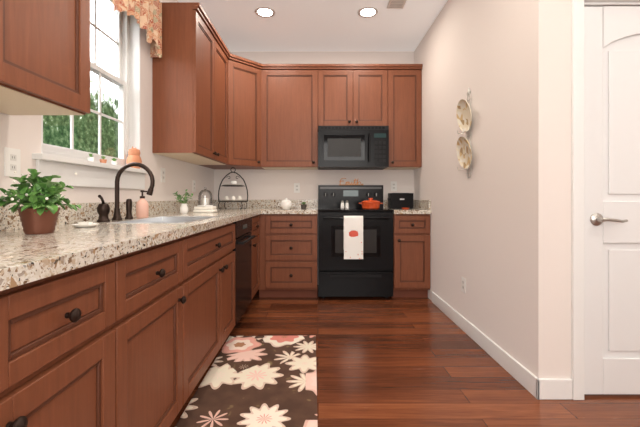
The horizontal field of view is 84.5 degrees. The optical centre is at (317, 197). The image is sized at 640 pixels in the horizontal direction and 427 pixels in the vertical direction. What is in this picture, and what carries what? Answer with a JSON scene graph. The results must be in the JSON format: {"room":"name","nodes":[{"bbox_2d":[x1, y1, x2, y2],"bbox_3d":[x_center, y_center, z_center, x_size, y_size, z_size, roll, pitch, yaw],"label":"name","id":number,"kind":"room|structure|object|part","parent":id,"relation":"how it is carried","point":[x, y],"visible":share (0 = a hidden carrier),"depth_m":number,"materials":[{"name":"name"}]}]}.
{"room":"kitchen","nodes":[
{"label":"kitchen","id":0,"kind":"room"},
{"bbox_2d":[0,0,213,204],"bbox_3d":[-1.310,-0.345,0.890,0.150,2.770,6.580,0,0,0],"label":"wall","id":1,"kind":"structure","parent":0,"point":[22,133],"depth_m":2.48,"materials":[{"name":"beige paint"}]},
{"bbox_2d":[0,0,11,87],"bbox_3d":[-1.072,-0.876,0.732,0.324,1.092,0.572,0,0,0],"label":"upper cabinet","id":2,"kind":"object","parent":1,"relation":"attached to","point":[5,5],"depth_m":1.04,"materials":[{"name":"brown wood"}]},
{"bbox_2d":[4,147,20,176],"bbox_3d":[-1.231,-0.140,1.420,0.006,0.114,0.070,0,0,0],"label":"electrical outlet","id":3,"kind":"object","parent":1,"relation":"attached to","point":[12,160],"visible":1,"depth_m":1.42,"materials":[{"name":"white plastic"}]},
{"bbox_2d":[0,0,89,114],"bbox_3d":[-1.072,-0.876,1.154,0.324,1.092,0.512,0,0,0],"label":"upper cabinet","id":4,"kind":"object","parent":1,"relation":"attached to","point":[51,38],"depth_m":1.23,"materials":[{"name":"brown wood"}]},
{"bbox_2d":[32,0,147,188],"bbox_3d":[-1.288,-0.708,2.010,0.195,1.305,0.980,0,0,0],"label":"window","id":5,"kind":"structure","parent":1,"relation":"in","point":[66,164],"depth_m":2.23,"materials":[{"name":"white wood"}]},
{"bbox_2d":[87,153,94,160],"bbox_3d":[-1.245,-0.216,1.932,0.038,0.051,0.041,0,0,0],"label":"succulent","id":6,"kind":"object","parent":5,"relation":"on","point":[91,158],"visible":0.79,"depth_m":1.92,"materials":[{"name":"white ceramic"}]},
{"bbox_2d":[99,156,106,162],"bbox_3d":[-1.245,-0.216,2.041,0.038,0.051,0.039,0,0,0],"label":"succulent","id":7,"kind":"object","parent":5,"relation":"on","point":[103,160],"visible":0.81,"depth_m":2.03,"materials":[{"name":"orange ceramic"}]},
{"bbox_2d":[111,158,117,164],"bbox_3d":[-1.245,-0.216,2.152,0.038,0.050,0.040,0,0,0],"label":"succulent","id":8,"kind":"object","parent":5,"relation":"on","point":[114,162],"visible":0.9,"depth_m":2.14,"materials":[{"name":"white ceramic"}]},
{"bbox_2d":[126,146,141,168],"bbox_3d":[-1.240,-0.267,2.375,0.094,0.152,0.094,0,0,0],"label":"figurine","id":9,"kind":"object","parent":5,"relation":"on","point":[134,154],"visible":0.67,"depth_m":2.34,"materials":[{"name":"orange ceramic"}]},
{"bbox_2d":[112,0,161,57],"bbox_3d":[-1.181,-1.233,2.015,0.107,0.432,1.180,0,0,0],"label":"valance","id":10,"kind":"object","parent":1,"relation":"attached to","point":[147,14],"visible":1,"depth_m":2.44,"materials":[{"name":"fabric"}]},
{"bbox_2d":[161,168,164,182],"bbox_3d":[-1.231,-0.175,2.800,0.006,0.114,0.070,0,0,0],"label":"electrical outlet","id":11,"kind":"object","parent":1,"relation":"attached to","point":[162,174],"visible":1,"depth_m":2.80,"materials":[{"name":"white plastic"}]},
{"bbox_2d":[152,4,231,163],"bbox_3d":[-1.050,-0.876,3.119,0.366,1.092,0.999,0,0,0],"label":"upper cabinet","id":12,"kind":"object","parent":1,"relation":"attached to","point":[216,104],"depth_m":2.62,"materials":[{"name":"brown wood"}]},
{"bbox_2d":[193,180,195,191],"bbox_3d":[-1.231,-0.110,3.500,0.006,0.114,0.070,0,0,0],"label":"electrical outlet","id":13,"kind":"object","parent":1,"relation":"attached to","point":[194,185],"visible":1,"depth_m":3.50,"materials":[{"name":"white plastic"}]},
{"bbox_2d":[196,54,267,168],"bbox_3d":[-0.899,-0.876,3.844,0.669,1.092,0.668,0,0,0],"label":"upper cabinet","id":14,"kind":"object","parent":1,"relation":"attached to","point":[249,77],"depth_m":3.76,"materials":[{"name":"brown wood"}]},
{"bbox_2d":[178,0,447,51],"bbox_3d":[1.083,-1.780,0.890,5.235,0.100,7.180,0,0,0],"label":"ceiling","id":15,"kind":"structure","parent":0,"point":[311,26],"depth_m":3.55,"materials":[{"name":"white paint"}]},
{"bbox_2d":[254,6,275,17],"bbox_3d":[-0.495,-1.727,3.290,0.196,0.006,0.196,0,0,0],"label":"recessed light","id":16,"kind":"object","parent":15,"relation":"in","point":[266,12],"visible":1,"depth_m":3.29,"materials":[{"name":"white glass"}]},
{"bbox_2d":[357,6,378,17],"bbox_3d":[0.467,-1.727,3.290,0.196,0.006,0.196,0,0,0],"label":"recessed light","id":17,"kind":"object","parent":15,"relation":"in","point":[366,12],"visible":1,"depth_m":3.29,"materials":[{"name":"white glass"}]},
{"bbox_2d":[387,0,406,8],"bbox_3d":[0.700,-1.722,3.130,0.150,0.015,0.150,0,0,0],"label":"air vent","id":18,"kind":"object","parent":15,"relation":"attached to","point":[396,4],"visible":1,"depth_m":3.13,"materials":[{"name":"white plastic"}]},
{"bbox_2d":[214,52,413,199],"bbox_3d":[-0.037,-0.345,4.255,2.695,2.770,0.150,0,0,0],"label":"wall","id":19,"kind":"structure","parent":0,"point":[262,184],"depth_m":4.18,"materials":[{"name":"beige paint"}]},
{"bbox_2d":[260,64,323,169],"bbox_3d":[-0.306,-0.876,3.995,0.734,1.092,0.366,0,0,0],"label":"upper cabinet","id":20,"kind":"object","parent":19,"relation":"attached to","point":[295,91],"depth_m":3.87,"materials":[{"name":"brown wood"}]},
{"bbox_2d":[294,183,299,192],"bbox_3d":[-0.250,-0.110,4.176,0.070,0.114,0.006,0,0,0],"label":"electrical outlet","id":21,"kind":"object","parent":19,"relation":"attached to","point":[296,187],"visible":1,"depth_m":4.17,"materials":[{"name":"white plastic"}]},
{"bbox_2d":[324,64,387,125],"bbox_3d":[0.383,-1.099,4.016,0.765,0.648,0.323,0,0,0],"label":"upper cabinet","id":22,"kind":"object","parent":19,"relation":"attached to","point":[354,94],"depth_m":3.86,"materials":[{"name":"brown wood"}]},
{"bbox_2d":[318,126,388,169],"bbox_3d":[0.383,-0.548,3.958,0.759,0.446,0.436,0,0,0],"label":"microwave","id":23,"kind":"object","parent":22,"relation":"attached to","point":[353,147],"visible":1,"depth_m":3.79,"materials":[{"name":"black metal"}]},
{"bbox_2d":[391,181,396,190],"bbox_3d":[0.900,-0.130,4.176,0.070,0.114,0.006,0,0,0],"label":"electrical outlet","id":24,"kind":"object","parent":19,"relation":"attached to","point":[393,185],"visible":1,"depth_m":4.17,"materials":[{"name":"white plastic"}]},
{"bbox_2d":[383,64,422,169],"bbox_3d":[0.921,-0.876,4.016,0.434,1.092,0.323,0,0,0],"label":"upper cabinet","id":25,"kind":"object","parent":19,"relation":"attached to","point":[404,80],"depth_m":3.87,"materials":[{"name":"brown wood"}]},
{"bbox_2d":[170,290,639,426],"bbox_3d":[1.083,1.090,0.890,5.235,0.100,7.180,0,0,0],"label":"floor","id":26,"kind":"structure","parent":0,"point":[401,362],"depth_m":2.06,"materials":[{"name":"brown wood"}]},
{"bbox_2d":[0,259,114,426],"bbox_3d":[-0.896,0.605,0.825,0.674,0.870,0.410,0,0,0],"label":"base cabinet","id":27,"kind":"object","parent":26,"relation":"on","point":[57,352],"visible":1,"depth_m":0.81,"materials":[{"name":"brown wood"}]},
{"bbox_2d":[109,239,185,426],"bbox_3d":[-0.896,0.605,1.285,0.674,0.870,0.510,0,0,0],"label":"base cabinet","id":28,"kind":"object","parent":26,"relation":"on","point":[150,301],"visible":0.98,"depth_m":1.25,"materials":[{"name":"brown wood"}]},
{"bbox_2d":[178,223,234,404],"bbox_3d":[-0.896,0.605,2.030,0.674,0.870,0.980,0,0,0],"label":"base cabinet","id":29,"kind":"object","parent":26,"relation":"on","point":[207,283],"visible":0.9,"depth_m":1.88,"materials":[{"name":"brown wood"}]},
{"bbox_2d":[0,200,263,290],"bbox_3d":[-0.887,0.174,1.439,0.690,0.289,5.478,0,0,0],"label":"countertop","id":30,"kind":"structure","parent":29,"relation":"on","point":[66,246],"depth_m":1.26,"materials":[{"name":"stone"}]},
{"bbox_2d":[0,169,80,233],"bbox_3d":[-0.998,0.014,1.260,0.232,0.231,0.250,0,0,0],"label":"potted plant","id":31,"kind":"object","parent":30,"relation":"on","point":[39,200],"visible":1,"depth_m":1.23,"materials":[{"name":"green plant"}]},
{"bbox_2d":[71,222,99,227],"bbox_3d":[-1.010,0.118,1.530,0.104,0.022,0.104,0,0,0],"label":"soap dish","id":32,"kind":"object","parent":30,"relation":"on","point":[84,224],"visible":1,"depth_m":1.51,"materials":[{"name":"white ceramic"}]},
{"bbox_2d":[97,162,154,221],"bbox_3d":[-1.040,-0.034,1.952,0.242,0.326,0.351,0,0,0],"label":"faucet","id":33,"kind":"object","parent":30,"relation":"on","point":[103,209],"visible":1,"depth_m":1.97,"materials":[{"name":"brown metal"}]},
{"bbox_2d":[136,190,148,217],"bbox_3d":[-1.108,0.042,2.225,0.076,0.174,0.072,0,0,0],"label":"soap dispenser","id":34,"kind":"object","parent":30,"relation":"on","point":[142,207],"visible":0.94,"depth_m":2.20,"materials":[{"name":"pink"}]},
{"bbox_2d":[173,189,192,213],"bbox_3d":[-1.065,0.034,2.772,0.174,0.192,0.129,0,0,0],"label":"potted plant","id":35,"kind":"object","parent":30,"relation":"on","point":[184,208],"visible":1,"depth_m":2.77,"materials":[{"name":"white ceramic"}]},
{"bbox_2d":[193,187,216,212],"bbox_3d":[-0.960,0.021,3.000,0.170,0.216,0.132,0,0,0],"label":"cloche","id":36,"kind":"object","parent":30,"relation":"on","point":[205,207],"visible":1,"depth_m":2.96,"materials":[{"name":"white ceramic"}]},
{"bbox_2d":[218,167,247,209],"bbox_3d":[-0.900,-0.095,3.730,0.322,0.447,0.309,0,0,0],"label":"tiered stand","id":37,"kind":"object","parent":30,"relation":"on","point":[233,199],"visible":1,"depth_m":3.71,"materials":[{"name":"grey metal"}]},
{"bbox_2d":[233,217,254,325],"bbox_3d":[-0.865,0.607,2.825,0.640,0.866,0.604,0,0,0],"label":"dishwasher","id":38,"kind":"object","parent":26,"relation":"on","point":[244,236],"visible":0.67,"depth_m":2.75,"materials":[{"name":"black metal"}]},
{"bbox_2d":[175,335,317,426],"bbox_3d":[-0.326,1.034,1.856,0.661,0.010,1.529,0,0,0],"label":"rug","id":39,"kind":"object","parent":26,"relation":"on","point":[259,381],"visible":0.89,"depth_m":1.91,"materials":[{"name":"brown fabric"}]},
{"bbox_2d":[250,215,258,298],"bbox_3d":[-0.896,0.605,3.340,0.674,0.870,0.420,0,0,0],"label":"base cabinet","id":40,"kind":"object","parent":26,"relation":"on","point":[255,255],"visible":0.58,"depth_m":3.36,"materials":[{"name":"brown wood"}]},
{"bbox_2d":[258,214,317,297],"bbox_3d":[-0.307,0.605,3.848,0.605,0.870,0.660,0,0,0],"label":"base cabinet","id":41,"kind":"object","parent":26,"relation":"on","point":[288,255],"visible":1,"depth_m":3.56,"materials":[{"name":"brown wood"}]},
{"bbox_2d":[264,200,317,213],"bbox_3d":[-0.274,0.099,3.854,0.539,0.139,0.648,0,0,0],"label":"countertop","id":42,"kind":"structure","parent":41,"relation":"on","point":[270,206],"depth_m":4.05,"materials":[{"name":"stone"}]},
{"bbox_2d":[278,198,294,208],"bbox_3d":[-0.340,0.067,3.780,0.176,0.124,0.127,0,0,0],"label":"sugar bowl","id":43,"kind":"object","parent":42,"relation":"on","point":[286,203],"visible":1,"depth_m":3.74,"materials":[{"name":"white ceramic"}]},
{"bbox_2d":[301,202,306,208],"bbox_3d":[-0.157,0.088,3.819,0.068,0.082,0.072,0,0,0],"label":"succulent pot","id":44,"kind":"object","parent":42,"relation":"on","point":[303,205],"visible":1,"depth_m":3.80,"materials":[{"name":"grey"}]},
{"bbox_2d":[318,185,392,297],"bbox_3d":[0.380,0.450,3.807,0.756,1.180,0.686,0,0,0],"label":"range","id":45,"kind":"object","parent":26,"relation":"on","point":[355,249],"depth_m":3.54,"materials":[{"name":"black metal"}]},
{"bbox_2d":[341,200,348,208],"bbox_3d":[0.290,0.080,3.810,0.092,0.089,0.041,0,0,0],"label":"shakers","id":46,"kind":"object","parent":45,"relation":"on","point":[346,205],"visible":1,"depth_m":3.79,"materials":[{"name":"white ceramic"}]},
{"bbox_2d":[339,178,361,184],"bbox_3d":[0.389,-0.184,4.118,0.288,0.086,0.007,0,0,0],"label":"script sign","id":47,"kind":"object","parent":45,"relation":"on","point":[349,182],"visible":1,"depth_m":4.12,"materials":[{"name":"orange metal"}]},
{"bbox_2d":[343,215,363,259],"bbox_3d":[0.350,0.397,3.490,0.190,0.426,0.051,0,0,0],"label":"towel","id":48,"kind":"object","parent":45,"relation":"hanging from","point":[353,225],"depth_m":3.47,"materials":[{"name":"white fabric"}]},
{"bbox_3d":[0.557,0.066,3.720,0.262,0.117,0.203,0,0,0],"label":"dutch oven","id":49,"kind":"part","parent":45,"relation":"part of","materials":[{"name":"orange metal"}]},
{"bbox_2d":[392,214,429,297],"bbox_3d":[0.952,0.605,3.848,0.373,0.870,0.660,0,0,0],"label":"base cabinet","id":50,"kind":"object","parent":26,"relation":"on","point":[411,256],"visible":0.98,"depth_m":3.56,"materials":[{"name":"brown wood"}]},
{"bbox_2d":[383,200,430,213],"bbox_3d":[0.952,0.099,3.854,0.374,0.139,0.648,0,0,0],"label":"countertop","id":51,"kind":"structure","parent":50,"relation":"on","point":[419,206],"depth_m":3.63,"materials":[{"name":"stone"}]},
{"bbox_2d":[387,193,412,208],"bbox_3d":[0.916,0.041,3.950,0.268,0.178,0.161,0,0,0],"label":"toaster","id":52,"kind":"object","parent":51,"relation":"on","point":[399,200],"visible":0.98,"depth_m":3.87,"materials":[{"name":"black metal"}]},
{"bbox_2d":[414,0,524,366],"bbox_3d":[1.225,-0.345,3.060,0.170,2.770,2.240,0,0,0],"label":"wall","id":53,"kind":"structure","parent":0,"point":[477,217],"depth_m":2.48,"materials":[{"name":"beige paint"}]},
{"bbox_2d":[461,277,465,292],"bbox_3d":[1.136,0.685,2.750,0.006,0.114,0.070,0,0,0],"label":"electrical outlet","id":54,"kind":"object","parent":53,"relation":"attached to","point":[463,284],"visible":1,"depth_m":2.75,"materials":[{"name":"white plastic"}]},
{"bbox_2d":[456,88,471,177],"bbox_3d":[1.103,-0.484,2.640,0.080,0.682,0.244,0,0,0],"label":"plate rack","id":55,"kind":"object","parent":53,"relation":"hanging from","point":[464,120],"visible":1,"depth_m":2.65,"materials":[{"name":"beige ceramic"}]},
{"bbox_2d":[432,292,542,399],"bbox_3d":[1.133,0.988,2.648,0.014,0.105,1.684,0,0,0],"label":"baseboard","id":56,"kind":"structure","parent":53,"relation":"attached to","point":[528,380],"depth_m":2.22,"materials":[{"name":"white wood"}]},
{"bbox_2d":[525,0,570,377],"bbox_3d":[2.270,-0.345,1.880,2.260,2.770,0.120,0,0,0],"label":"wall","id":57,"kind":"structure","parent":0,"point":[547,188],"depth_m":1.82,"materials":[{"name":"beige paint"}]},
{"bbox_2d":[571,0,639,399],"bbox_3d":[1.775,-0.013,1.871,0.934,2.107,0.138,0,0,0],"label":"door frame","id":58,"kind":"structure","parent":57,"relation":"attached to","point":[577,192],"depth_m":1.80,"materials":[{"name":"white wood"}]},
{"bbox_2d":[584,6,639,393],"bbox_3d":[1.775,0.017,1.849,0.790,2.022,0.035,0,0,0],"label":"interior door","id":59,"kind":"structure","parent":57,"relation":"in","point":[611,190],"depth_m":1.83,"materials":[{"name":"white wood"}]},
{"bbox_2d":[590,213,627,225],"bbox_3d":[1.495,0.115,1.805,0.159,0.066,0.055,0,0,0],"label":"door lever","id":60,"kind":"object","parent":59,"relation":"attached to","point":[597,219],"visible":1,"depth_m":1.81,"materials":[{"name":"silver metal"}]},
{"label":"outside","id":61,"kind":"structure","parent":0,"visible":0},
{"bbox_2d":[43,0,117,157],"bbox_3d":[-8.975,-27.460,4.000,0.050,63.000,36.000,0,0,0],"label":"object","id":62,"kind":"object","parent":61,"point":[105,60],"depth_m":14.35,"materials":[{"name":"clear glass"}]}
]}

